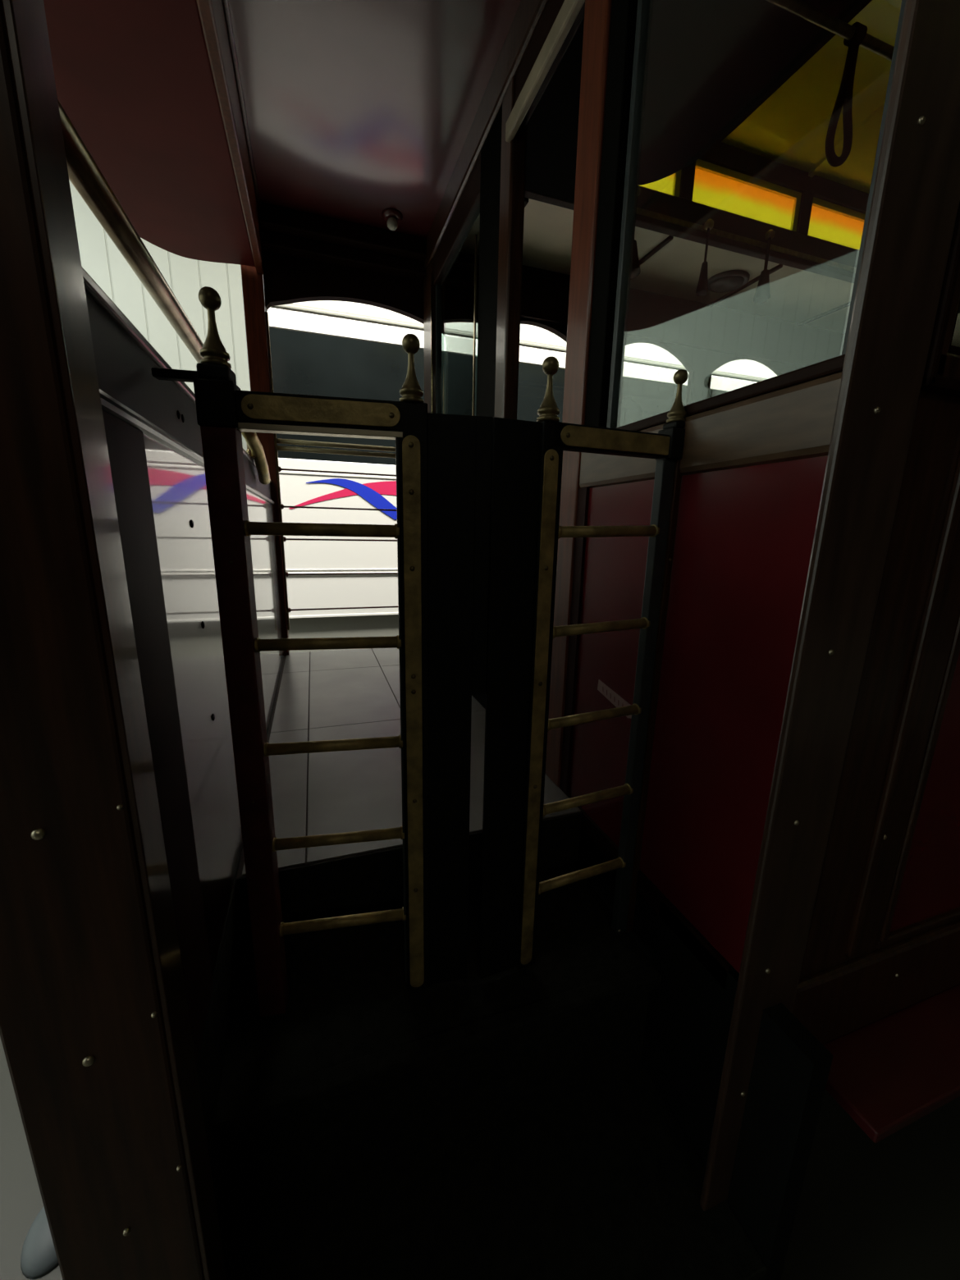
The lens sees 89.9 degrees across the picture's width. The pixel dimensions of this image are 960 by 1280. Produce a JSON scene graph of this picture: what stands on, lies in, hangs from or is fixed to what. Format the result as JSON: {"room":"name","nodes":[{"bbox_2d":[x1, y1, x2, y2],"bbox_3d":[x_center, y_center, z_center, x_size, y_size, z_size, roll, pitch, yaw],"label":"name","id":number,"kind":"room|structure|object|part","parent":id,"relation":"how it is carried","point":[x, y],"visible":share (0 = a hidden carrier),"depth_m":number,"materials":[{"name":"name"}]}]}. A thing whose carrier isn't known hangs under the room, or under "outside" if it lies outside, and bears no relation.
{"room":"vehicle interior","nodes":[
{"label":"vehicle interior","id":0,"kind":"room"},
{"bbox_2d":[43,0,255,266],"bbox_3d":[-1.094,-1.585,1.110,0.800,0.050,2.564,-3,14,-19],"label":"ceiling","id":1,"kind":"structure","parent":0,"point":[134,79],"depth_m":1.51,"materials":[{"name":"red paint"}]},
{"bbox_2d":[68,179,250,451],"bbox_3d":[-0.396,-3.409,6.896,20.000,6.450,0.050,-3,14,-19],"label":"wall","id":2,"kind":"structure","parent":0,"point":[100,258],"depth_m":5.62,"materials":[{"name":"white"}]},
{"bbox_2d":[143,434,283,977],"bbox_3d":[-0.767,-0.057,1.594,0.035,0.868,2.515,-3,14,-19],"label":"wall","id":3,"kind":"structure","parent":0,"point":[178,489],"depth_m":0.86,"materials":[{"name":"white paint"}]},
{"bbox_2d":[0,0,226,1279],"bbox_3d":[-0.322,-0.328,0.283,0.113,2.900,0.078,-3,14,-19],"label":"trim","id":4,"kind":"structure","parent":3,"relation":"attached to","point":[96,1035],"depth_m":0.36,"materials":[{"name":"brown wood"}]},
{"bbox_2d":[101,409,213,1065],"bbox_3d":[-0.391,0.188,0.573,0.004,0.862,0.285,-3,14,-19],"label":"door","id":5,"kind":"structure","parent":3,"relation":"attached to","point":[125,443],"depth_m":0.62,"materials":[{"name":"brown wood"}]},
{"bbox_2d":[57,99,270,484],"bbox_3d":[-0.616,-0.541,1.138,0.082,0.195,1.789,-3,14,-19],"label":"handrail","id":6,"kind":"object","parent":3,"relation":"attached to","point":[84,173],"visible":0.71,"depth_m":0.58,"materials":[{"name":"gold metal"}]},
{"bbox_2d":[82,267,271,721],"bbox_3d":[-0.761,-0.285,1.542,0.038,0.650,2.515,-3,14,-19],"label":"trim","id":7,"kind":"structure","parent":3,"relation":"attached to","point":[92,288],"depth_m":0.60,"materials":[{"name":"black metal"}]},
{"bbox_2d":[85,292,271,499],"bbox_3d":[-0.756,-0.535,1.484,0.022,0.114,2.515,-3,14,-19],"label":"trim","id":8,"kind":"structure","parent":3,"relation":"attached to","point":[124,372],"depth_m":0.64,"materials":[{"name":"brown wood"}]},
{"bbox_2d":[99,388,274,504],"bbox_3d":[-0.753,-0.483,1.498,0.045,0.018,2.515,-3,14,-19],"label":"trim","id":9,"kind":"structure","parent":3,"relation":"attached to","point":[110,404],"depth_m":0.62,"materials":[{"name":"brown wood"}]},
{"bbox_2d":[196,655,284,1211],"bbox_3d":[-0.778,0.512,1.724,0.037,0.300,2.515,-3,14,-19],"label":"trim","id":10,"kind":"structure","parent":3,"relation":"attached to","point":[210,1062],"depth_m":0.82,"materials":[{"name":"black wood"}]},
{"bbox_2d":[228,0,521,238],"bbox_3d":[-0.287,-1.845,1.330,0.815,0.030,2.600,-3,14,-19],"label":"ceiling","id":11,"kind":"structure","parent":0,"point":[357,110],"depth_m":1.69,"materials":[{"name":"paint"}]},
{"bbox_2d":[381,208,402,230],"bbox_3d":[-0.427,-2.032,2.340,0.100,0.062,0.100,-3,14,-19],"label":"ceiling lamp","id":12,"kind":"object","parent":11,"relation":"attached to","point":[393,217],"visible":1,"depth_m":2.32,"materials":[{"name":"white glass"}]},
{"bbox_3d":[-0.427,-2.027,2.341,0.054,0.052,0.054,-3,14,-19],"label":"bulb","id":13,"kind":"part","parent":12,"relation":"part of","materials":[{"name":"white glass"}]},
{"bbox_2d":[0,1036,959,1279],"bbox_3d":[1.670,1.225,1.523,20.000,0.100,13.200,-3,14,-19],"label":"floor","id":14,"kind":"structure","parent":0,"point":[888,1209],"depth_m":1.07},
{"bbox_2d":[20,1206,59,1279],"bbox_3d":[-0.888,1.222,1.010,0.110,0.030,0.150,-3,14,-19],"label":"dome","id":15,"kind":"object","parent":14,"relation":"on","point":[38,1258],"visible":0.41,"depth_m":0.96,"materials":[{"name":"grey plastic"}]},
{"bbox_2d":[267,300,777,652],"bbox_3d":[1.717,-1.626,6.067,7.925,3.430,2.410,-3,14,-19],"label":"wall","id":16,"kind":"structure","parent":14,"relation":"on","point":[323,348],"depth_m":3.93,"materials":[{"name":"white paint"}]},
{"bbox_3d":[2.106,-1.501,4.938,7.920,0.017,0.016,-3,14,-19],"label":"moulding","id":17,"kind":"part","parent":16,"relation":"part of","materials":[{"name":"white paint"}]},
{"bbox_3d":[2.090,-0.770,5.105,7.920,0.010,0.016,-3,14,-19],"label":"moulding","id":18,"kind":"part","parent":16,"relation":"part of","materials":[{"name":"white paint"}]},
{"bbox_3d":[2.090,-0.735,5.111,7.920,0.020,0.020,-3,14,-19],"label":"moulding","id":19,"kind":"part","parent":16,"relation":"part of","materials":[{"name":"white paint"}]},
{"bbox_3d":[2.082,-0.392,5.192,7.920,0.020,0.016,-3,14,-19],"label":"moulding","id":20,"kind":"part","parent":16,"relation":"part of","materials":[{"name":"white paint"}]},
{"bbox_2d":[213,813,833,1279],"bbox_3d":[-0.026,0.909,0.962,0.935,0.698,0.675,-3,14,-19],"label":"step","id":21,"kind":"structure","parent":14,"relation":"on","point":[551,1117],"depth_m":0.91,"materials":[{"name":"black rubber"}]},
{"bbox_2d":[150,286,492,1016],"bbox_3d":[-0.229,0.111,0.831,0.486,1.235,0.042,-1,13,-11],"label":"gate","id":22,"kind":"object","parent":21,"relation":"on","point":[441,531],"visible":1,"depth_m":0.81,"materials":[{"name":"black paint"}]},
{"bbox_3d":[-0.427,-0.374,0.680,0.062,0.012,0.020,-1,13,-11],"label":"wall arm","id":23,"kind":"part","parent":22,"relation":"part of","materials":[{"name":"black paint"}]},
{"bbox_3d":[-0.390,0.194,0.820,0.046,1.072,0.036,-1,13,-11],"label":"hinge post","id":24,"kind":"part","parent":22,"relation":"part of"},
{"bbox_3d":[-0.116,0.172,0.869,0.046,1.104,0.026,-1,13,-11],"label":"latch post","id":25,"kind":"part","parent":22,"relation":"part of","materials":[{"name":"black paint"}]},
{"bbox_3d":[-0.043,0.176,0.883,0.104,1.092,0.008,-1,13,-11],"label":"closing plate","id":26,"kind":"part","parent":22,"relation":"part of","materials":[{"name":"black paint"}]},
{"bbox_2d":[236,647,735,989],"bbox_3d":[2.393,0.200,2.818,6.700,0.050,2.530,-3,14,-19],"label":"floor","id":27,"kind":"structure","parent":0,"point":[345,693],"depth_m":1.52,"materials":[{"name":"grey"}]},
{"bbox_2d":[472,104,502,708],"bbox_3d":[0.041,-0.780,1.908,0.050,2.170,0.230,-3,14,-19],"label":"trim","id":28,"kind":"structure","parent":27,"relation":"on","point":[491,152],"depth_m":1.76,"materials":[{"name":"black dark stained wood"}]},
{"bbox_2d":[494,75,527,419],"bbox_3d":[0.091,-0.744,1.755,0.055,2.170,0.100,-3,14,-19],"label":"trim","id":29,"kind":"structure","parent":27,"relation":"on","point":[513,161],"depth_m":1.60,"materials":[{"name":"brown wood"}]},
{"bbox_2d":[262,250,804,415],"bbox_3d":[2.034,-1.250,3.695,6.670,2.370,0.050,-3,14,-19],"label":"wall","id":30,"kind":"structure","parent":0,"point":[287,279],"depth_m":2.68,"materials":[{"name":"grey paint"}]},
{"bbox_2d":[196,0,264,274],"bbox_3d":[-0.694,-1.700,1.212,0.035,0.275,2.580,-3,14,-19],"label":"trim","id":31,"kind":"structure","parent":30,"relation":"attached to","point":[212,14],"depth_m":1.52,"materials":[{"name":"red wood"}]},
{"bbox_2d":[240,265,289,655],"bbox_3d":[-1.171,-1.046,2.624,0.098,2.420,0.075,-3,14,-19],"label":"trim","id":32,"kind":"structure","parent":30,"relation":"attached to","point":[253,287],"depth_m":2.50,"materials":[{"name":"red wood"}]},
{"bbox_2d":[276,438,395,458],"bbox_3d":[-0.734,-1.094,2.763,0.820,0.062,0.026,-3,14,-19],"label":"guard rail","id":33,"kind":"object","parent":30,"relation":"attached to","point":[279,441],"visible":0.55,"depth_m":2.72,"materials":[{"name":"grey metal"}]},
{"bbox_2d":[278,466,396,476],"bbox_3d":[-0.728,-0.968,2.794,0.842,0.030,0.030,-3,14,-19],"label":"rod","id":34,"kind":"object","parent":30,"relation":"attached to","point":[280,468],"visible":0.82,"depth_m":2.76,"materials":[{"name":"metal"}]},
{"bbox_2d":[281,503,396,511],"bbox_3d":[-0.732,-0.773,2.839,0.842,0.030,0.030,-3,14,-19],"label":"rod","id":35,"kind":"object","parent":30,"relation":"attached to","point":[283,506],"visible":0.84,"depth_m":2.80,"materials":[{"name":"metal"}]},
{"bbox_2d":[283,536,397,541],"bbox_3d":[-0.735,-0.598,2.879,0.842,0.030,0.030,-3,14,-19],"label":"rod","id":36,"kind":"object","parent":30,"relation":"attached to","point":[284,537],"visible":0.78,"depth_m":2.84,"materials":[{"name":"metal"}]},
{"bbox_3d":[-0.735,-0.598,2.880,0.840,0.010,0.010,-3,14,-19],"label":"rod","id":37,"kind":"part","parent":36,"relation":"part of","materials":[{"name":"white metal"}]},
{"bbox_2d":[285,571,397,576],"bbox_3d":[-0.740,-0.403,2.924,0.842,0.030,0.030,-3,14,-19],"label":"rod","id":38,"kind":"object","parent":30,"relation":"attached to","point":[287,573],"visible":0.78,"depth_m":2.88,"materials":[{"name":"metal"}]},
{"bbox_3d":[-0.739,-0.403,2.924,0.840,0.010,0.010,-3,14,-19],"label":"rod","id":39,"kind":"part","parent":38,"relation":"part of","materials":[{"name":"white metal"}]},
{"bbox_2d":[257,202,426,280],"bbox_3d":[-0.680,-2.025,2.463,0.820,0.140,0.140,-3,14,-19],"label":"trim","id":40,"kind":"structure","parent":30,"relation":"attached to","point":[286,231],"depth_m":2.43,"materials":[{"name":"brown wood"}]},
{"bbox_2d":[288,605,397,612],"bbox_3d":[-0.744,-0.198,2.971,0.842,0.030,0.030,-3,14,-19],"label":"rod","id":41,"kind":"object","parent":30,"relation":"attached to","point":[368,607],"visible":0.8,"depth_m":2.93,"materials":[{"name":"black metal"}]},
{"bbox_2d":[423,258,441,413],"bbox_3d":[-0.277,-0.993,2.810,0.055,2.170,0.210,-3,14,-19],"label":"trim","id":42,"kind":"structure","parent":30,"relation":"attached to","point":[427,281],"depth_m":2.62,"materials":[{"name":"brown wood"}]},
{"bbox_2d":[471,342,475,414],"bbox_3d":[0.305,-1.506,3.030,0.760,0.875,0.035,-3,14,-19],"label":"window","id":43,"kind":"structure","parent":30,"relation":"in","point":[473,343],"depth_m":2.89,"materials":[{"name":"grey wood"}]},
{"bbox_2d":[424,0,548,269],"bbox_3d":[0.115,-1.806,1.490,0.065,0.140,2.540,-3,14,-19],"label":"trim","id":44,"kind":"structure","parent":30,"relation":"attached to","point":[528,16],"depth_m":1.65,"materials":[{"name":"brown wood"}]},
{"bbox_2d":[433,0,585,285],"bbox_3d":[0.118,-1.685,1.520,0.043,0.130,2.540,-3,14,-19],"label":"trim","id":45,"kind":"structure","parent":30,"relation":"attached to","point":[467,210],"depth_m":1.82,"materials":[{"name":"brown wood"}]},
{"bbox_2d":[524,197,528,207],"bbox_3d":[0.129,-2.102,2.478,0.024,0.016,0.540,-3,14,-19],"label":"trim","id":46,"kind":"structure","parent":30,"relation":"attached to","point":[526,199],"depth_m":2.23,"materials":[{"name":"brown wood"}]},
{"bbox_2d":[577,827,658,964],"bbox_3d":[2.374,0.398,2.847,6.740,0.350,2.350,-3,14,-19],"label":"trim","id":47,"kind":"structure","parent":30,"relation":"attached to","point":[643,933],"depth_m":1.23,"materials":[{"name":"black paint"}]},
{"bbox_2d":[441,251,845,366],"bbox_3d":[2.478,-2.182,3.586,5.800,0.262,0.030,-3,14,-19],"label":"trim","id":48,"kind":"structure","parent":30,"relation":"attached to","point":[545,294],"depth_m":3.19,"materials":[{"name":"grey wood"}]},
{"bbox_2d":[639,235,673,265],"bbox_3d":[0.906,-2.145,2.738,0.024,0.016,0.540,-3,14,-19],"label":"trim","id":49,"kind":"structure","parent":30,"relation":"attached to","point":[669,238],"depth_m":2.59,"materials":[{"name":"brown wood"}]},
{"bbox_2d":[685,371,694,405],"bbox_3d":[1.134,-1.557,3.306,0.730,0.885,0.035,-3,14,-19],"label":"window","id":50,"kind":"structure","parent":30,"relation":"in","point":[691,375],"depth_m":3.37,"materials":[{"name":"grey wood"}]},
{"bbox_2d":[707,374,712,397],"bbox_3d":[1.976,-1.607,3.588,0.790,0.890,0.035,-3,14,-19],"label":"window","id":51,"kind":"structure","parent":30,"relation":"in","point":[710,381],"depth_m":3.40,"materials":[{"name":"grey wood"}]},
{"bbox_2d":[708,264,782,306],"bbox_3d":[1.625,-2.186,2.979,0.024,0.016,0.540,-3,14,-19],"label":"trim","id":52,"kind":"structure","parent":30,"relation":"attached to","point":[779,266],"depth_m":2.97,"materials":[{"name":"brown wood"}]},
{"bbox_2d":[798,301,850,325],"bbox_3d":[2.402,-2.229,3.239,0.024,0.016,0.540,-3,14,-19],"label":"trim","id":53,"kind":"structure","parent":30,"relation":"attached to","point":[847,304],"depth_m":3.31,"materials":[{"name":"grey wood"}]},
{"bbox_2d":[630,185,640,279],"bbox_3d":[0.739,-1.981,2.333,0.109,0.370,0.109,-3,14,-19],"label":"strap","id":54,"kind":"object","parent":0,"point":[635,267],"visible":0.34,"depth_m":2.33,"materials":[{"name":"black leather"}]},
{"bbox_3d":[0.742,-2.142,2.297,0.044,0.040,0.044,-3,14,-19],"label":"knob","id":55,"kind":"part","parent":54,"relation":"part of","materials":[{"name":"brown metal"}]},
{"bbox_2d":[568,455,827,973],"bbox_3d":[0.375,0.094,1.053,0.032,0.862,0.740,-3,14,-19],"label":"wall","id":56,"kind":"structure","parent":0,"point":[744,536],"depth_m":0.88,"materials":[{"name":"red paint"}]},
{"bbox_2d":[559,487,589,795],"bbox_3d":[0.275,0.028,1.335,0.045,0.860,0.041,-3,14,-19],"label":"trim","id":57,"kind":"structure","parent":56,"relation":"attached to","point":[583,493],"depth_m":1.31,"materials":[{"name":"brown wood"}]},
{"bbox_2d":[545,0,612,786],"bbox_3d":[0.265,-0.626,1.256,0.055,2.170,0.107,-3,14,-19],"label":"trim","id":58,"kind":"structure","parent":56,"relation":"attached to","point":[597,13],"depth_m":1.19,"materials":[{"name":"red wood"}]},
{"bbox_2d":[479,356,688,978],"bbox_3d":[0.191,0.107,0.944,0.387,1.207,0.040,-4,14,-21],"label":"gate","id":59,"kind":"object","parent":56,"relation":"attached to","point":[527,456],"visible":1,"depth_m":0.90,"materials":[{"name":"black metal"}]},
{"bbox_3d":[0.050,0.174,0.902,0.087,1.090,0.008,-4,14,-21],"label":"closing plate","id":60,"kind":"part","parent":59,"relation":"part of","materials":[{"name":"black paint"}]},
{"bbox_3d":[0.107,0.169,0.926,0.040,1.092,0.026,-4,14,-21],"label":"latch post","id":61,"kind":"part","parent":59,"relation":"part of","materials":[{"name":"black paint"}]},
{"bbox_3d":[0.339,0.170,1.021,0.028,1.057,0.022,-4,14,-21],"label":"hinge post","id":62,"kind":"part","parent":59,"relation":"part of","materials":[{"name":"black metal"}]},
{"bbox_3d":[0.362,0.171,1.018,0.015,1.057,0.012,-4,14,-21],"label":"hinge plate","id":63,"kind":"part","parent":59,"relation":"part of","materials":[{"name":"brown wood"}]},
{"bbox_2d":[584,0,637,427],"bbox_3d":[0.306,-0.989,1.088,0.046,1.025,0.070,-3,14,-19],"label":"trim","id":64,"kind":"structure","parent":56,"relation":"attached to","point":[624,12],"depth_m":1.07,"materials":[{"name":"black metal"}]},
{"bbox_2d":[597,679,631,718],"bbox_3d":[0.326,0.143,1.153,0.001,0.054,0.163,-3,14,-19],"label":"label","id":65,"kind":"object","parent":56,"relation":"attached to","point":[617,701],"visible":0.75,"depth_m":1.17,"materials":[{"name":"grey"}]},
{"bbox_2d":[505,0,905,428],"bbox_3d":[0.299,-0.991,1.053,0.060,1.023,1.260,-3,14,-19],"label":"window","id":66,"kind":"structure","parent":56,"relation":"in","point":[642,35],"depth_m":1.05,"materials":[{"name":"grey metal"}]},
{"bbox_2d":[579,371,841,488],"bbox_3d":[0.388,-0.368,0.925,0.049,0.104,0.696,-3,14,-19],"label":"trim","id":67,"kind":"structure","parent":56,"relation":"attached to","point":[794,422],"depth_m":0.76,"materials":[{"name":"brown wood"}]},
{"bbox_2d":[617,354,845,430],"bbox_3d":[0.401,-0.422,0.886,0.043,0.020,0.640,-3,14,-19],"label":"trim","id":68,"kind":"structure","parent":56,"relation":"attached to","point":[834,365],"depth_m":0.74,"materials":[{"name":"brown wood"}]},
{"bbox_2d":[459,0,959,347],"bbox_3d":[2.875,-2.066,2.423,5.800,0.057,2.480,-3,14,-19],"label":"ceiling","id":69,"kind":"structure","parent":0,"point":[711,64],"depth_m":1.81,"materials":[{"name":"black paint"}]},
{"bbox_2d":[708,269,749,292],"bbox_3d":[1.499,-2.163,2.919,0.240,0.036,0.240,-3,14,-19],"label":"ceiling vent","id":70,"kind":"object","parent":69,"relation":"in","point":[732,280],"visible":0.97,"depth_m":2.87,"materials":[{"name":"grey metal"}]},
{"bbox_2d":[525,185,959,310],"bbox_3d":[2.668,-2.247,3.008,5.800,0.145,0.050,-3,14,-19],"label":"trim","id":71,"kind":"structure","parent":69,"relation":"attached to","point":[650,199],"depth_m":2.55,"materials":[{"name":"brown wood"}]},
{"bbox_2d":[640,169,681,196],"bbox_3d":[0.613,-2.295,2.280,0.821,0.190,0.050,-3,14,-19],"label":"window","id":72,"kind":"structure","parent":71,"relation":"attached to","point":[670,185],"depth_m":2.40,"materials":[{"name":"yellow glass"}]},
{"bbox_3d":[0.643,-2.298,2.298,0.752,0.190,0.004,-3,14,-19],"label":"pane","id":73,"kind":"part","parent":72,"relation":"part of","materials":[{"name":"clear glass"}]},
{"bbox_3d":[0.646,-2.296,2.290,0.750,0.190,0.014,-3,14,-19],"label":"sash","id":74,"kind":"part","parent":72,"relation":"part of","materials":[{"name":"brown"}]},
{"bbox_2d":[695,219,713,296],"bbox_3d":[1.165,-1.976,2.483,0.059,0.330,0.059,-3,14,-19],"label":"strap","id":75,"kind":"object","parent":71,"relation":"hanging from","point":[702,285],"visible":1,"depth_m":2.48,"materials":[{"name":"black leather"}]},
{"bbox_3d":[1.167,-2.117,2.451,0.044,0.040,0.044,-3,14,-19],"label":"knob","id":76,"kind":"part","parent":75,"relation":"part of","materials":[{"name":"brown metal"}]},
{"bbox_2d":[679,159,801,231],"bbox_3d":[1.380,-2.338,2.538,0.801,0.190,0.050,-3,14,-19],"label":"window","id":77,"kind":"structure","parent":71,"relation":"attached to","point":[703,182],"depth_m":2.53,"materials":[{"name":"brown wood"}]},
{"bbox_2d":[753,228,774,303],"bbox_3d":[1.549,-2.026,2.605,0.084,0.330,0.084,-3,14,-19],"label":"strap","id":78,"kind":"object","parent":71,"relation":"hanging from","point":[762,294],"visible":1,"depth_m":2.60,"materials":[{"name":"black leather"}]},
{"bbox_3d":[1.552,-2.168,2.572,0.044,0.040,0.044,-3,14,-19],"label":"knob","id":79,"kind":"part","parent":78,"relation":"part of","materials":[{"name":"brown metal"}]},
{"bbox_2d":[795,191,865,250],"bbox_3d":[2.137,-2.380,2.791,0.801,0.190,0.050,-3,14,-19],"label":"window","id":80,"kind":"structure","parent":71,"relation":"attached to","point":[819,218],"depth_m":2.74,"materials":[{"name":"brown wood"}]},
{"bbox_3d":[2.168,-2.384,2.809,0.732,0.190,0.004,-3,14,-19],"label":"pane","id":81,"kind":"part","parent":80,"relation":"part of","materials":[{"name":"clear glass"}]},
{"bbox_3d":[2.171,-2.381,2.800,0.730,0.190,0.014,-3,14,-19],"label":"sash","id":82,"kind":"part","parent":80,"relation":"part of","materials":[{"name":"yellow"}]},
{"bbox_2d":[766,0,894,61],"bbox_3d":[1.174,-1.780,1.399,1.900,0.117,0.023,-3,14,-19],"label":"rod","id":83,"kind":"object","parent":69,"relation":"attached to","point":[800,8],"visible":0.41,"depth_m":1.34,"materials":[{"name":"brown metal"}]},
{"bbox_2d":[825,21,867,167],"bbox_3d":[1.071,-1.588,1.408,0.095,0.334,0.044,-3,14,-19],"label":"strap loop","id":84,"kind":"object","parent":83,"relation":"hanging from","point":[844,98],"visible":0.99,"depth_m":1.40,"materials":[{"name":"black leather"}]},
{"bbox_2d":[721,0,901,193],"bbox_3d":[2.890,-2.490,2.306,5.800,0.148,1.360,-3,14,-19],"label":"ceiling","id":85,"kind":"structure","parent":0,"point":[790,127],"depth_m":2.30,"materials":[{"name":"yellow paint"}]},
{"bbox_2d":[698,141,868,214],"bbox_3d":[2.675,-2.546,2.939,5.800,0.090,0.050,-3,14,-19],"label":"trim","id":86,"kind":"structure","parent":85,"relation":"attached to","point":[724,155],"depth_m":2.56,"materials":[{"name":"brown wood"}]},
{"bbox_2d":[799,390,959,978],"bbox_3d":[1.327,0.087,0.994,1.665,0.940,0.038,-3,14,-19],"label":"wall","id":87,"kind":"structure","parent":0,"point":[890,874],"depth_m":0.78,"materials":[{"name":"brown wood"}]},
{"bbox_2d":[699,0,959,1211],"bbox_3d":[0.495,-0.378,0.573,0.129,2.900,0.016,-3,14,-19],"label":"trim","id":88,"kind":"structure","parent":87,"relation":"attached to","point":[916,197],"depth_m":0.61,"materials":[{"name":"brown wood"}]},
{"bbox_2d":[791,918,959,1044],"bbox_3d":[1.317,0.626,1.115,1.665,0.165,0.044,-3,14,-19],"label":"trim","id":89,"kind":"structure","parent":87,"relation":"attached to","point":[832,1003],"depth_m":0.90,"materials":[{"name":"brown wood"}]},
{"bbox_2d":[822,983,959,1142],"bbox_3d":[1.365,0.801,1.104,1.600,0.152,0.150,-3,14,-19],"label":"seat","id":90,"kind":"object","parent":87,"relation":"attached to","point":[888,1073],"visible":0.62,"depth_m":0.86,"materials":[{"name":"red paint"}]},
{"bbox_3d":[0.714,0.119,0.779,0.111,0.910,0.017,-4,14,-22],"label":"panel moulding","id":91,"kind":"part","parent":87,"relation":"part of","materials":[{"name":"brown wood"}]},
{"bbox_3d":[1.428,0.138,1.049,1.445,0.780,0.013,-3,14,-19],"label":"panel","id":92,"kind":"part","parent":87,"relation":"part of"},
{"bbox_2d":[920,201,959,397],"bbox_3d":[0.974,-0.889,0.636,0.858,1.112,0.045,-3,14,-19],"label":"window","id":93,"kind":"structure","parent":87,"relation":"in","point":[942,370],"depth_m":0.60,"materials":[{"name":"brown wood"}]},
{"bbox_3d":[0.979,-0.897,0.641,0.844,1.098,0.033,-3,14,-19],"label":"sash","id":94,"kind":"part","parent":93,"relation":"part of","materials":[{"name":"brown wood"}]},
{"bbox_3d":[-0.158,-0.268,2.583,0.032,0.862,1.020,-3,14,-19],"label":"wall","id":95,"kind":"structure","parent":0,"visible":0},
{"bbox_2d":[430,234,477,415],"bbox_3d":[-0.120,-1.302,2.268,0.050,1.080,0.766,-3,14,-19],"label":"window","id":96,"kind":"structure","parent":95,"relation":"in","point":[437,285],"depth_m":2.53,"materials":[{"name":"clear glass"}]}
]}

